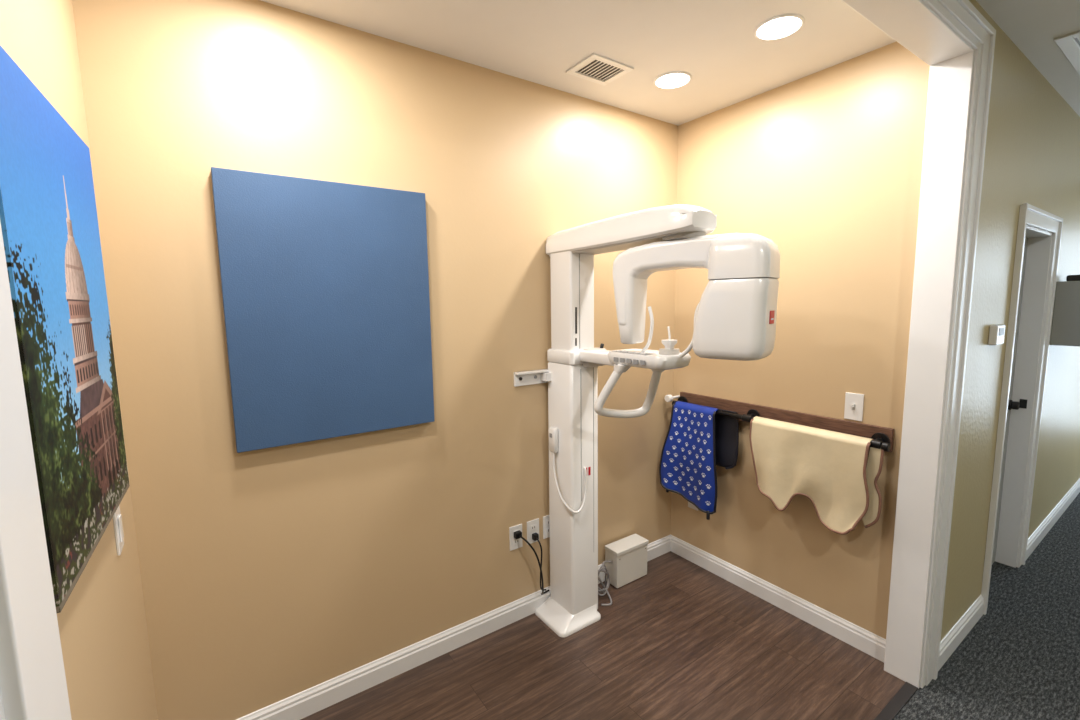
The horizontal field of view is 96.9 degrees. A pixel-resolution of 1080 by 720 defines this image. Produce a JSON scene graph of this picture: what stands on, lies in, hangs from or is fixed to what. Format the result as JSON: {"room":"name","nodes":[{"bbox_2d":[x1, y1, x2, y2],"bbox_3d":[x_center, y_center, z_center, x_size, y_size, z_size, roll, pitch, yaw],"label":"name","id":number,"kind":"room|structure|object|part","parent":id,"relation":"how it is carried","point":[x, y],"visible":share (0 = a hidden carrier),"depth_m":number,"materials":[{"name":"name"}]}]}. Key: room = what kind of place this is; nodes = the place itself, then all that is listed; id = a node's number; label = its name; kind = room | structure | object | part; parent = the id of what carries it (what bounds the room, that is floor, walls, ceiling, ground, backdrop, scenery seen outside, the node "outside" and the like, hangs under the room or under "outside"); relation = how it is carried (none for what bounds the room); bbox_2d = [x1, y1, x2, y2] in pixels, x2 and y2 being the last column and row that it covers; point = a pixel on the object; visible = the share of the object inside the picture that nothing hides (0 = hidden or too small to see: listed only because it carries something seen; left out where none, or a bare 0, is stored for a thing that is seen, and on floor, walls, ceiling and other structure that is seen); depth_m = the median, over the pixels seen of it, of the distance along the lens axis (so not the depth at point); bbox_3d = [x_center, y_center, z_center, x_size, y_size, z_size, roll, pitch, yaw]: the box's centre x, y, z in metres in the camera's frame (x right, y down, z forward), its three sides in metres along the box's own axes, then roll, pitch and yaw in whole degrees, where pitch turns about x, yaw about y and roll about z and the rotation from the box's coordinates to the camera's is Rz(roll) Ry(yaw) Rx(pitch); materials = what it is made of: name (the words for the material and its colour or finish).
{"room":"radiology room","nodes":[
{"label":"radiology room","id":0,"kind":"room"},
{"bbox_2d":[0,0,157,719],"bbox_3d":[-0.970,0.186,0.932,0.100,2.539,1.186,-5,8,-34],"label":"wall","id":1,"kind":"structure","parent":0,"point":[102,624],"depth_m":1.07,"materials":[{"name":"beige paint"}]},
{"bbox_2d":[0,46,129,612],"bbox_3d":[-0.892,-0.059,0.910,0.040,0.821,0.606,-5,8,-34],"label":"print","id":2,"kind":"object","parent":1,"relation":"attached to","point":[49,220],"visible":0.89,"depth_m":0.81},
{"bbox_2d":[113,506,123,555],"bbox_3d":[-1.093,0.437,1.244,0.010,0.118,0.072,-5,8,-34],"label":"light switch","id":3,"kind":"object","parent":1,"relation":"attached to","point":[117,519],"visible":0.81,"depth_m":1.23,"materials":[{"name":"white plastic"}]},
{"bbox_2d":[72,0,677,719],"bbox_3d":[-0.261,0.026,2.197,2.718,2.539,0.100,-5,8,-34],"label":"wall","id":4,"kind":"structure","parent":0,"point":[269,576],"depth_m":1.80,"materials":[{"name":"beige paint"}]},
{"bbox_2d":[211,167,434,452],"bbox_3d":[-0.741,-0.174,1.754,0.697,0.918,0.040,-5,8,-34],"label":"canvas","id":5,"kind":"object","parent":4,"relation":"attached to","point":[325,284],"visible":1,"depth_m":1.70,"materials":[{"name":"fabric"}]},
{"bbox_2d":[236,534,670,719],"bbox_3d":[-0.210,1.243,2.293,2.518,0.098,0.016,-5,8,-34],"label":"baseboard","id":6,"kind":"structure","parent":4,"relation":"attached to","point":[305,703],"depth_m":2.04,"materials":[{"name":"white paint"}]},
{"bbox_2d":[509,524,522,550],"bbox_3d":[-0.116,0.859,2.322,0.072,0.118,0.008,-5,8,-34],"label":"power outlet","id":7,"kind":"object","parent":4,"relation":"attached to","point":[514,543],"depth_m":2.32,"materials":[{"name":"white plastic"}]},
{"bbox_2d":[514,530,549,594],"bbox_3d":[-0.020,1.004,2.340,0.191,0.364,0.097,-5,8,-34],"label":"power cable","id":8,"kind":"object","parent":4,"relation":"attached to","point":[517,534],"visible":1,"depth_m":2.33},
{"bbox_3d":[-0.009,1.010,2.337,0.177,0.354,0.079,-5,8,-34],"label":"cord","id":9,"kind":"part","parent":8,"relation":"part of","materials":[{"name":"black rubber"}]},
{"bbox_3d":[0.017,1.020,2.373,0.058,0.301,0.049,-5,8,-34],"label":"cord","id":10,"kind":"part","parent":8,"relation":"part of","materials":[{"name":"black rubber"}]},
{"bbox_2d":[527,518,538,544],"bbox_3d":[-0.034,0.852,2.378,0.072,0.118,0.008,-5,8,-34],"label":"power outlet","id":11,"kind":"object","parent":4,"relation":"attached to","point":[533,525],"depth_m":2.37,"materials":[{"name":"white plastic"}]},
{"bbox_2d":[543,515,549,538],"bbox_3d":[0.046,0.844,2.433,0.072,0.118,0.008,-5,8,-34],"label":"power outlet","id":12,"kind":"object","parent":4,"relation":"attached to","point":[546,521],"depth_m":2.42,"materials":[{"name":"white plastic"}]},
{"bbox_2d":[260,0,1079,125],"bbox_3d":[1.639,-1.219,1.342,9.000,0.080,3.441,-5,8,-34],"label":"ceiling","id":13,"kind":"structure","parent":0,"point":[715,42],"depth_m":1.81,"materials":[{"name":"paint"}]},
{"bbox_2d":[566,53,633,85],"bbox_3d":[0.254,-1.238,2.048,0.225,0.008,0.185,-5,8,-34],"label":"ceiling vent","id":14,"kind":"object","parent":13,"relation":"in","point":[596,68],"depth_m":2.04,"materials":[{"name":"white metal"}]},
{"bbox_2d":[654,71,691,88],"bbox_3d":[0.596,-1.257,2.155,0.166,0.006,0.166,-5,8,-34],"label":"recessed light","id":15,"kind":"object","parent":13,"relation":"in","point":[674,79],"visible":1,"depth_m":2.14,"materials":[{"name":"white paint"}]},
{"bbox_2d":[656,74,688,87],"bbox_3d":[0.596,-1.257,2.155,0.147,0.004,0.147,-5,8,-34],"label":"diffuser","id":16,"kind":"object","parent":15,"relation":"attached to","point":[663,80],"depth_m":2.15,"materials":[{"name":"white plastic"}]},
{"bbox_2d":[754,14,804,40],"bbox_3d":[0.872,-1.213,1.750,0.166,0.006,0.166,-5,8,-34],"label":"recessed light","id":17,"kind":"object","parent":13,"relation":"in","point":[777,27],"visible":1,"depth_m":1.74,"materials":[{"name":"white paint"}]},
{"bbox_2d":[1054,31,1079,74],"bbox_3d":[2.399,-1.241,1.808,0.620,0.008,0.540,-5,8,-34],"label":"ceiling vent","id":18,"kind":"object","parent":13,"relation":"in","point":[1068,44],"depth_m":1.91,"materials":[{"name":"white metal"}]},
{"bbox_2d":[301,493,1079,719],"bbox_3d":[1.676,1.367,1.648,9.000,0.050,3.441,-5,8,-34],"label":"floor","id":19,"kind":"structure","parent":0,"point":[680,640],"depth_m":2.04,"materials":[{"name":"brown wood"}]},
{"bbox_2d":[598,561,611,605],"bbox_3d":[0.335,1.166,2.521,0.220,0.182,0.144,-5,8,-34],"label":"coiled cable","id":20,"kind":"object","parent":19,"relation":"on","point":[602,569],"visible":0.7,"depth_m":2.53,"materials":[{"name":"white plastic"}]},
{"bbox_2d":[605,533,648,587],"bbox_3d":[0.488,1.128,2.693,0.243,0.212,0.104,-5,8,-34],"label":"junction box","id":21,"kind":"object","parent":19,"relation":"on","point":[628,555],"visible":0.96,"depth_m":2.65,"materials":[{"name":"white plastic"}]},
{"bbox_3d":[0.487,1.034,2.682,0.243,0.022,0.104,-5,8,-34],"label":"lid","id":22,"kind":"part","parent":21,"relation":"part of","materials":[{"name":"white plastic"}]},
{"bbox_2d":[514,204,779,636],"bbox_3d":[0.365,0.365,1.981,0.356,1.898,1.072,-7,9,-41],"label":"machine","id":23,"kind":"object","parent":19,"relation":"on","point":[735,315],"visible":1,"depth_m":1.98,"materials":[{"name":"white plastic"}]},
{"bbox_3d":[0.140,1.245,2.393,0.263,0.060,0.244,-5,8,-34],"label":"plate","id":24,"kind":"part","parent":23,"relation":"part of","materials":[{"name":"white plastic"}]},
{"bbox_3d":[0.131,0.576,2.250,0.172,0.263,0.087,1,7,19],"label":"handset cord","id":25,"kind":"part","parent":23,"relation":"part of","materials":[{"name":"white plastic"}]},
{"bbox_3d":[0.285,-0.013,2.107,0.104,0.051,0.340,-5,8,-34],"label":"carriage arm","id":26,"kind":"part","parent":23,"relation":"part of","materials":[{"name":"white plastic"}]},
{"bbox_3d":[0.335,0.034,1.926,0.064,0.030,0.068,-5,8,-34],"label":"handle mount","id":27,"kind":"part","parent":23,"relation":"part of","materials":[{"name":"white plastic"}]},
{"bbox_3d":[0.368,0.128,1.961,0.240,0.254,0.206,-5,8,-34],"label":"patient handle","id":28,"kind":"part","parent":23,"relation":"part of","materials":[{"name":"white plastic"}]},
{"bbox_3d":[0.369,-0.029,1.894,0.060,0.002,0.180,-5,8,-34],"label":"control panel","id":29,"kind":"part","parent":23,"relation":"part of","materials":[{"name":"grey plastic"}]},
{"bbox_3d":[0.421,-0.115,1.887,0.014,0.192,0.067,-5,8,-34],"label":"head support rod","id":30,"kind":"part","parent":23,"relation":"part of","materials":[{"name":"white plastic"}]},
{"bbox_2d":[662,339,676,348],"bbox_3d":[0.493,-0.058,1.825,0.056,0.036,0.048,-5,8,-34],"label":"chin rest","id":31,"kind":"object","parent":23,"relation":"on","point":[669,343],"depth_m":1.81,"materials":[{"name":"white plastic"}]},
{"bbox_3d":[0.540,-0.278,1.752,0.571,0.324,0.140,5,9,39],"label":"arm","id":32,"kind":"part","parent":23,"relation":"part of","materials":[{"name":"white plastic"}]},
{"bbox_3d":[0.550,-0.109,1.746,0.021,0.224,0.115,-7,9,-43],"label":"head support rod","id":33,"kind":"part","parent":23,"relation":"part of","materials":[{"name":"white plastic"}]},
{"bbox_2d":[874,682,917,719],"bbox_3d":[0.522,1.402,1.256,2.375,0.006,0.040,-5,8,-34],"label":"transition strip","id":34,"kind":"object","parent":19,"relation":"on","point":[889,712],"visible":1,"depth_m":1.84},
{"bbox_2d":[671,41,929,638],"bbox_3d":[1.181,-0.020,2.410,0.100,2.539,1.186,-5,8,-34],"label":"wall","id":35,"kind":"structure","parent":0,"point":[825,165],"depth_m":2.17,"materials":[{"name":"beige paint"}]},
{"bbox_2d":[688,502,697,510],"bbox_3d":[0.906,0.825,2.833,0.008,0.118,0.072,-5,8,-34],"label":"power outlet","id":36,"kind":"object","parent":35,"relation":"attached to","point":[690,505],"visible":0.27,"depth_m":2.84,"materials":[{"name":"white plastic"}]},
{"bbox_2d":[671,535,885,661],"bbox_3d":[1.151,1.196,2.521,0.016,0.098,1.186,-5,8,-34],"label":"baseboard","id":37,"kind":"structure","parent":35,"relation":"attached to","point":[860,638],"depth_m":2.39,"materials":[{"name":"white paint"}]},
{"bbox_2d":[665,392,893,452],"bbox_3d":[1.098,0.286,2.392,0.110,0.098,1.128,-5,8,-34],"label":"rack","id":38,"kind":"object","parent":35,"relation":"attached to","point":[883,437],"visible":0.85,"depth_m":2.29,"materials":[{"name":"brown wood"}]},
{"bbox_3d":[0.756,0.225,2.810,0.030,0.044,0.044,-5,8,-34],"label":"white knob","id":39,"kind":"part","parent":38,"relation":"part of","materials":[{"name":"plastic"}]},
{"bbox_2d":[659,401,738,519],"bbox_3d":[0.876,0.552,2.671,0.115,0.604,0.449,-6,9,-39],"label":"apron","id":40,"kind":"object","parent":38,"relation":"hanging from","point":[698,439],"visible":1,"depth_m":2.64,"materials":[{"name":"blue fabric"}]},
{"bbox_3d":[0.835,0.536,2.690,0.092,0.576,0.348,-5,8,-34],"label":"panel","id":41,"kind":"part","parent":40,"relation":"part of","materials":[{"name":"blue fabric"}]},
{"bbox_2d":[749,416,883,534],"bbox_3d":[1.221,0.518,2.171,0.104,0.429,0.567,-5,8,-34],"label":"apron","id":42,"kind":"object","parent":38,"relation":"hanging from","point":[839,473],"visible":1,"depth_m":2.11,"materials":[{"name":"beige fabric"}]},
{"bbox_2d":[844,392,863,421],"bbox_3d":[1.359,0.203,2.078,0.018,0.118,0.072,-5,8,-34],"label":"light switch","id":43,"kind":"object","parent":35,"relation":"attached to","point":[854,402],"visible":1,"depth_m":2.08,"materials":[{"name":"white plastic"}]},
{"bbox_2d":[884,49,974,688],"bbox_3d":[1.486,0.116,1.837,0.068,2.395,0.122,-5,8,-34],"label":"trim","id":44,"kind":"structure","parent":35,"relation":"attached to","point":[950,81],"depth_m":1.80,"materials":[{"name":"white paint"}]},
{"bbox_2d":[941,0,1079,639],"bbox_3d":[2.251,-0.029,2.357,6.835,2.539,0.118,-5,8,-34],"label":"wall","id":45,"kind":"structure","parent":0,"point":[1014,77],"depth_m":2.11,"materials":[{"name":"beige paint"}]},
{"bbox_2d":[842,0,973,65],"bbox_3d":[0.465,-0.970,1.008,2.375,0.015,0.122,-5,8,-34],"label":"trim","id":46,"kind":"structure","parent":45,"relation":"attached to","point":[913,24],"depth_m":1.48,"materials":[{"name":"white paint"}]},
{"bbox_2d":[920,29,995,687],"bbox_3d":[1.556,0.080,1.796,0.117,2.475,0.027,-5,8,-34],"label":"trim","id":47,"kind":"structure","parent":45,"relation":"attached to","point":[984,55],"depth_m":1.77,"materials":[{"name":"white paint"}]},
{"bbox_2d":[922,0,993,49],"bbox_3d":[0.505,-1.007,0.945,2.591,0.087,0.027,-5,8,-34],"label":"trim","id":48,"kind":"structure","parent":45,"relation":"attached to","point":[961,16],"depth_m":1.52,"materials":[{"name":"white paint"}]},
{"bbox_2d":[938,594,983,670],"bbox_3d":[1.904,1.227,2.170,0.655,0.098,0.016,-5,8,-34],"label":"baseboard","id":49,"kind":"structure","parent":45,"relation":"attached to","point":[959,631],"depth_m":2.15,"materials":[{"name":"white paint"}]},
{"bbox_2d":[988,324,1004,344],"bbox_3d":[1.964,-0.109,2.059,0.120,0.085,0.030,-5,8,-34],"label":"thermostat","id":50,"kind":"object","parent":45,"relation":"attached to","point":[996,332],"visible":1,"depth_m":2.03,"materials":[{"name":"white plastic"}]},
{"bbox_2d":[992,238,1027,563],"bbox_3d":[2.419,0.284,2.559,0.586,1.861,0.031,-5,8,-34],"label":"leaf","id":51,"kind":"object","parent":45,"relation":"attached to","point":[1026,239],"visible":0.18,"depth_m":2.69,"materials":[{"name":"grey paint"}]},
{"bbox_2d":[995,259,1023,532],"bbox_3d":[2.428,0.243,2.540,0.420,1.550,0.008,-5,8,-34],"label":"panels","id":52,"kind":"object","parent":51,"relation":"attached to","point":[1023,259],"visible":0.16,"depth_m":2.64,"materials":[{"name":"grey paint"}]},
{"bbox_3d":[2.620,0.250,2.670,0.056,0.056,0.012,-5,8,-34],"label":"rose","id":53,"kind":"object","parent":51,"relation":"attached to","visible":0},
{"bbox_2d":[1011,401,1019,409],"bbox_3d":[2.632,0.252,2.652,0.044,0.044,0.030,-5,8,-34],"label":"handle","id":54,"kind":"object","parent":53,"relation":"attached to","point":[1014,405],"visible":1,"depth_m":2.64,"materials":[{"name":"black metal"}]},
{"bbox_2d":[981,203,1062,614],"bbox_3d":[2.482,0.247,2.462,0.780,1.960,0.024,-5,8,-34],"label":"trim","id":55,"kind":"structure","parent":45,"relation":"attached to","point":[1030,215],"depth_m":2.34,"materials":[{"name":"white paint"}]},
{"bbox_2d":[1019,399,1026,408],"bbox_3d":[2.695,0.244,2.671,0.006,0.050,0.030,-5,8,-34],"label":"strike plate","id":56,"kind":"object","parent":45,"relation":"attached to","point":[1023,402],"visible":0.86,"depth_m":2.67,"materials":[{"name":"black metal"}]},
{"bbox_2d":[995,225,1052,567],"bbox_3d":[2.443,0.280,2.524,0.620,1.880,0.120,-5,8,-34],"label":"trim","id":57,"kind":"structure","parent":45,"relation":"attached to","point":[1039,241],"depth_m":2.67,"materials":[{"name":"white paint"}]},
{"bbox_2d":[1025,478,1079,560],"bbox_3d":[3.964,1.030,3.585,2.800,0.098,0.016,-5,8,-34],"label":"baseboard","id":58,"kind":"structure","parent":45,"relation":"attached to","point":[1055,514],"depth_m":3.21,"materials":[{"name":"white paint"}]},
{"bbox_2d":[1050,275,1079,345],"bbox_3d":[3.199,-0.293,2.788,0.550,0.395,0.212,-5,8,-34],"label":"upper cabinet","id":59,"kind":"object","parent":45,"relation":"attached to","point":[1065,328],"visible":0.99,"depth_m":2.68,"materials":[{"name":"grey paint"}]},
{"bbox_2d":[1025,71,1065,232],"bbox_3d":[2.424,-0.981,2.375,0.620,0.659,0.118,-5,8,-34],"label":"wall","id":60,"kind":"structure","parent":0,"point":[1050,107],"depth_m":2.30,"materials":[{"name":"beige paint"}]},
{"bbox_3d":[-1.364,0.317,-0.127,1.965,2.539,0.118,-5,8,-34],"label":"wall","id":61,"kind":"structure","parent":0,"visible":0},
{"bbox_2d":[0,688,5,719],"bbox_3d":[-0.512,0.278,0.375,0.117,2.475,0.027,-5,8,-34],"label":"trim","id":62,"kind":"structure","parent":61,"relation":"attached to","point":[2,713],"depth_m":0.42,"materials":[{"name":"white paint"}]},
{"bbox_2d":[0,222,71,719],"bbox_3d":[-0.524,0.308,0.456,0.075,2.395,0.122,-5,8,-34],"label":"trim","id":63,"kind":"structure","parent":61,"relation":"attached to","point":[33,685],"depth_m":0.46,"materials":[{"name":"white paint"}]}
]}

